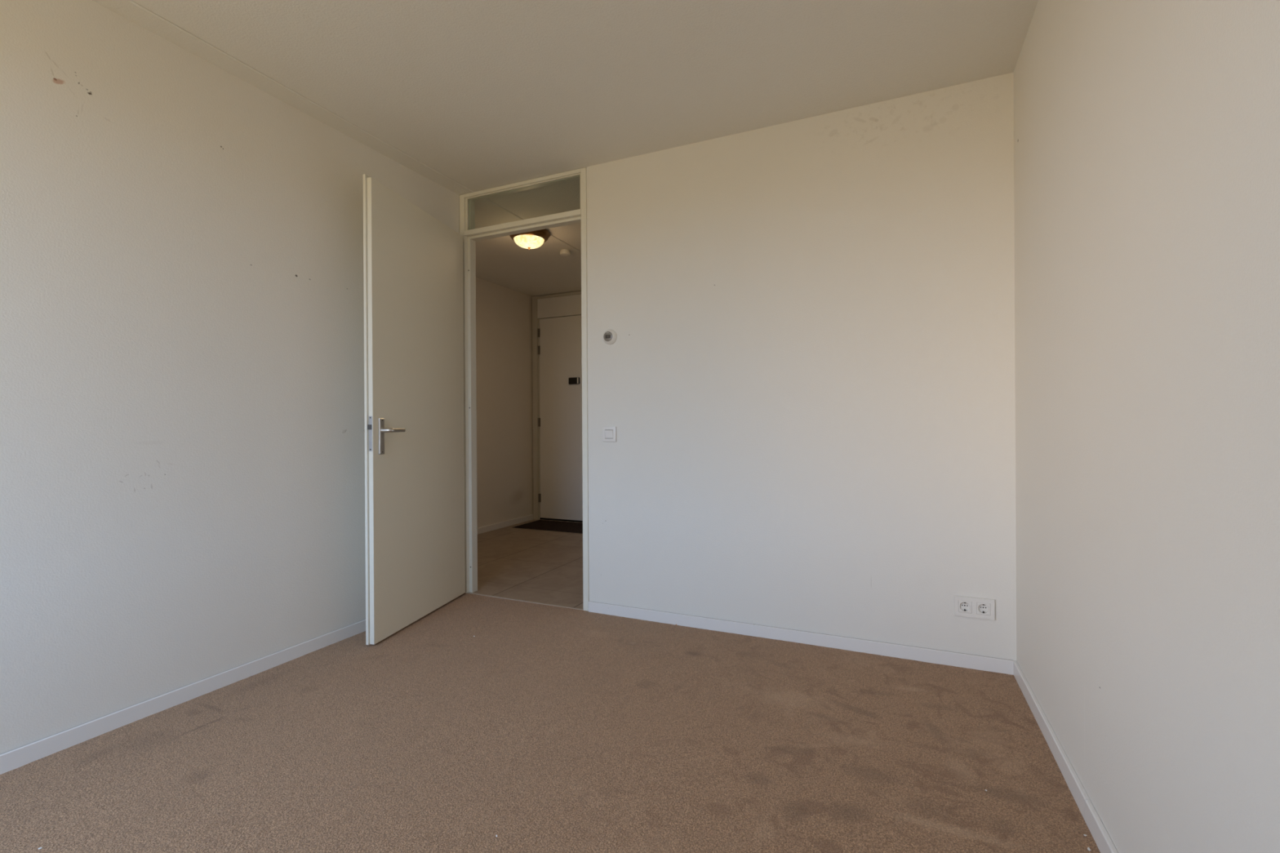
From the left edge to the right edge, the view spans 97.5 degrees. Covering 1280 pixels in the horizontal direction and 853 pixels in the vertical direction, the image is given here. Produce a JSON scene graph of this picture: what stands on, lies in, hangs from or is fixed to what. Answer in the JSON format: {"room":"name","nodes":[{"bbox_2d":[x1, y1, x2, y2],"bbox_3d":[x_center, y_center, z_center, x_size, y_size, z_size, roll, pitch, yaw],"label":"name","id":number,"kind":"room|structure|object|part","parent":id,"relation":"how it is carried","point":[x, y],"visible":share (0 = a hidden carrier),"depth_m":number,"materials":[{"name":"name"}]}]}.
{"room":"empty bedroom","nodes":[
{"label":"empty bedroom","id":0,"kind":"room"},
{"bbox_2d":[0,0,459,754],"bbox_3d":[-2.011,-0.177,1.931,0.100,2.660,4.030,0,0,24],"label":"wall","id":1,"kind":"structure","parent":0,"point":[182,420],"depth_m":2.17,"materials":[{"name":"paint"}]},
{"bbox_2d":[0,618,365,774],"bbox_3d":[-1.927,1.064,1.963,0.010,0.063,3.748,0,0,24],"label":"baseboard","id":2,"kind":"structure","parent":1,"relation":"attached to","point":[12,759],"depth_m":2.15,"materials":[{"name":"paint"}]},
{"bbox_2d":[475,276,533,528],"bbox_3d":[-1.812,-0.182,5.441,0.100,2.660,2.700,0,0,24],"label":"wall","id":3,"kind":"structure","parent":0,"point":[504,315],"depth_m":6.07,"materials":[{"name":"paint"}]},
{"bbox_2d":[477,514,533,533],"bbox_3d":[-1.760,1.059,5.402,0.012,0.063,2.502,0,0,24],"label":"baseboard","id":4,"kind":"structure","parent":3,"relation":"attached to","point":[513,522],"depth_m":6.05,"materials":[{"name":"paint"}]},
{"bbox_2d":[0,519,1100,852],"bbox_3d":[-0.601,1.113,2.849,4.415,0.062,6.450,0,0,24],"label":"floor","id":5,"kind":"structure","parent":0,"point":[546,729],"depth_m":1.86,"materials":[{"name":"beige carpet"}]},
{"bbox_2d":[466,591,583,609],"bbox_3d":[-0.728,1.083,3.487,0.872,0.005,0.015,0,0,24],"label":"threshold","id":6,"kind":"object","parent":5,"relation":"on","point":[468,592],"visible":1,"depth_m":3.48,"materials":[{"name":"silver metal"}]},
{"bbox_2d":[513,520,582,533],"bbox_3d":[-0.825,1.077,6.061,0.969,0.011,0.510,0,0,24],"label":"doormat","id":7,"kind":"object","parent":5,"relation":"on","point":[544,525],"visible":0.69,"depth_m":6.04,"materials":[{"name":"black plastic"}]},
{"bbox_2d":[538,519,582,523],"bbox_3d":[-0.733,1.079,6.322,0.955,0.005,0.025,0,0,24],"label":"threshold","id":8,"kind":"object","parent":5,"relation":"on","point":[539,519],"visible":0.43,"depth_m":6.39,"materials":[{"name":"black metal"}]},
{"bbox_2d":[92,0,1038,296],"bbox_3d":[-0.612,-1.584,2.735,4.515,0.144,6.650,0,0,24],"label":"ceiling","id":9,"kind":"structure","parent":0,"point":[468,96],"depth_m":2.38,"materials":[{"name":"white paint"}]},
{"bbox_2d":[509,229,550,249],"bbox_3d":[-0.865,-1.447,4.377,0.322,0.138,0.322,0,0,-43],"label":"ceiling lamp","id":10,"kind":"object","parent":9,"relation":"attached to","point":[534,239],"visible":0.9,"depth_m":4.30,"materials":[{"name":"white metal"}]},
{"bbox_3d":[-0.865,-1.428,4.377,0.233,0.066,0.233,0,0,24],"label":"lamp shade","id":11,"kind":"part","parent":10,"relation":"part of","materials":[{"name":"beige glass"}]},
{"bbox_2d":[560,248,570,256],"bbox_3d":[-0.645,-1.498,4.850,0.094,0.041,0.094,0,0,24],"label":"smoke detector","id":12,"kind":"object","parent":9,"relation":"attached to","point":[564,252],"visible":1,"depth_m":4.82,"materials":[{"name":"white plastic"}]},
{"bbox_2d":[586,72,1016,660],"bbox_3d":[0.721,-0.194,2.872,2.208,2.660,0.080,0,0,24],"label":"wall","id":13,"kind":"structure","parent":0,"point":[806,382],"depth_m":2.76,"materials":[{"name":"paint"}]},
{"bbox_2d":[459,167,589,611],"bbox_3d":[-0.723,-0.214,3.514,0.952,2.601,0.080,0,0,24],"label":"door frame","id":14,"kind":"structure","parent":13,"relation":"attached to","point":[470,234],"depth_m":3.64,"materials":[{"name":"paint"},{"name":"glass"}]},
{"bbox_2d":[363,173,465,644],"bbox_3d":[-1.247,-0.084,3.209,0.170,2.322,0.910,0,0,12],"label":"door","id":15,"kind":"structure","parent":14,"relation":"attached to","point":[414,430],"depth_m":3.07,"materials":[{"name":"beige wood"}]},
{"bbox_3d":[-1.331,0.035,2.772,0.018,0.173,0.002,0,0,12],"label":"lock plate","id":16,"kind":"part","parent":15,"relation":"part of","materials":[{"name":"silver metal"}]},
{"bbox_3d":[-1.301,0.049,2.827,0.010,0.182,0.040,0,0,12],"label":"handle","id":17,"kind":"part","parent":15,"relation":"part of","materials":[{"name":"silver metal"}]},
{"bbox_3d":[-1.260,0.019,2.868,0.057,0.028,0.126,0,0,12],"label":"lever","id":18,"kind":"part","parent":15,"relation":"part of","materials":[{"name":"silver metal"}]},
{"bbox_3d":[-1.140,-0.212,3.698,0.040,2.601,0.076,0,0,24],"label":"post","id":19,"kind":"part","parent":14,"relation":"part of","materials":[{"name":"beige paint"}]},
{"bbox_3d":[-0.732,-1.504,3.511,0.871,0.022,0.076,0,0,24],"label":"head rail","id":20,"kind":"part","parent":14,"relation":"part of","materials":[{"name":"beige paint"}]},
{"bbox_3d":[-0.730,-1.260,3.511,0.871,0.030,0.076,0,0,24],"label":"transom rail","id":21,"kind":"part","parent":14,"relation":"part of","materials":[{"name":"beige paint"}]},
{"bbox_3d":[-0.310,-0.216,3.327,0.035,2.601,0.076,0,0,24],"label":"post","id":22,"kind":"part","parent":14,"relation":"part of","materials":[{"name":"beige paint"}]},
{"bbox_2d":[602,426,616,441],"bbox_3d":[-0.176,0.044,3.222,0.085,0.085,0.015,0,0,24],"label":"light switch","id":23,"kind":"object","parent":13,"relation":"attached to","point":[609,433],"visible":1,"depth_m":3.22,"materials":[{"name":"white plastic"}]},
{"bbox_2d":[603,329,617,344],"bbox_3d":[-0.177,-0.513,3.213,0.086,0.086,0.030,0,0,24],"label":"thermostat","id":24,"kind":"object","parent":13,"relation":"attached to","point":[610,336],"visible":1,"depth_m":3.20,"materials":[{"name":"white plastic"}]},
{"bbox_2d":[588,600,1013,675],"bbox_3d":[0.657,1.048,2.853,2.094,0.063,0.010,0,0,24],"label":"baseboard","id":25,"kind":"structure","parent":13,"relation":"attached to","point":[893,650],"depth_m":2.75,"materials":[{"name":"paint"}]},
{"bbox_2d":[954,595,995,620],"bbox_3d":[1.479,0.801,2.485,0.154,0.087,0.013,0,0,24],"label":"wall socket","id":26,"kind":"object","parent":13,"relation":"attached to","point":[967,606],"visible":1,"depth_m":2.48,"materials":[{"name":"white plastic"}]},
{"bbox_2d":[1013,0,1279,852],"bbox_3d":[0.875,-0.193,0.639,0.100,2.660,4.030,0,0,24],"label":"wall","id":27,"kind":"structure","parent":0,"point":[1147,132],"depth_m":1.14,"materials":[{"name":"paint"}]},
{"bbox_2d":[1013,660,1118,852],"bbox_3d":[0.855,1.049,0.718,0.012,0.063,3.750,0,0,24],"label":"baseboard","id":28,"kind":"structure","parent":27,"relation":"attached to","point":[1075,786],"depth_m":1.68,"materials":[{"name":"paint"}]},
{"bbox_3d":[0.732,-0.198,5.726,2.020,2.660,0.100,0,0,24],"label":"wall","id":29,"kind":"structure","parent":0,"visible":0},
{"bbox_2d":[532,291,581,519],"bbox_3d":[-0.716,-0.215,6.366,1.145,2.610,0.116,0,0,24],"label":"door frame","id":30,"kind":"structure","parent":29,"relation":"attached to","point":[562,304],"depth_m":6.52,"materials":[{"name":"grey paint"}]},
{"bbox_3d":[-1.202,-0.215,6.556,0.080,2.599,0.066,0,0,24],"label":"post","id":31,"kind":"part","parent":30,"relation":"part of","materials":[{"name":"grey paint"}]},
{"bbox_3d":[-0.741,-1.369,6.351,0.966,0.225,0.056,0,0,24],"label":"panel","id":32,"kind":"part","parent":30,"relation":"part of","materials":[{"name":"white paint"}]},
{"bbox_3d":[-0.743,-1.498,6.346,0.966,0.031,0.066,0,0,24],"label":"head rail","id":33,"kind":"part","parent":30,"relation":"part of","materials":[{"name":"grey paint"}]},
{"bbox_2d":[537,315,582,522],"bbox_3d":[-0.742,-0.087,6.346,0.968,2.326,0.070,0,0,24],"label":"door","id":34,"kind":"structure","parent":29,"relation":"in","point":[559,350],"depth_m":6.41,"materials":[{"name":"white paint"}]}
]}

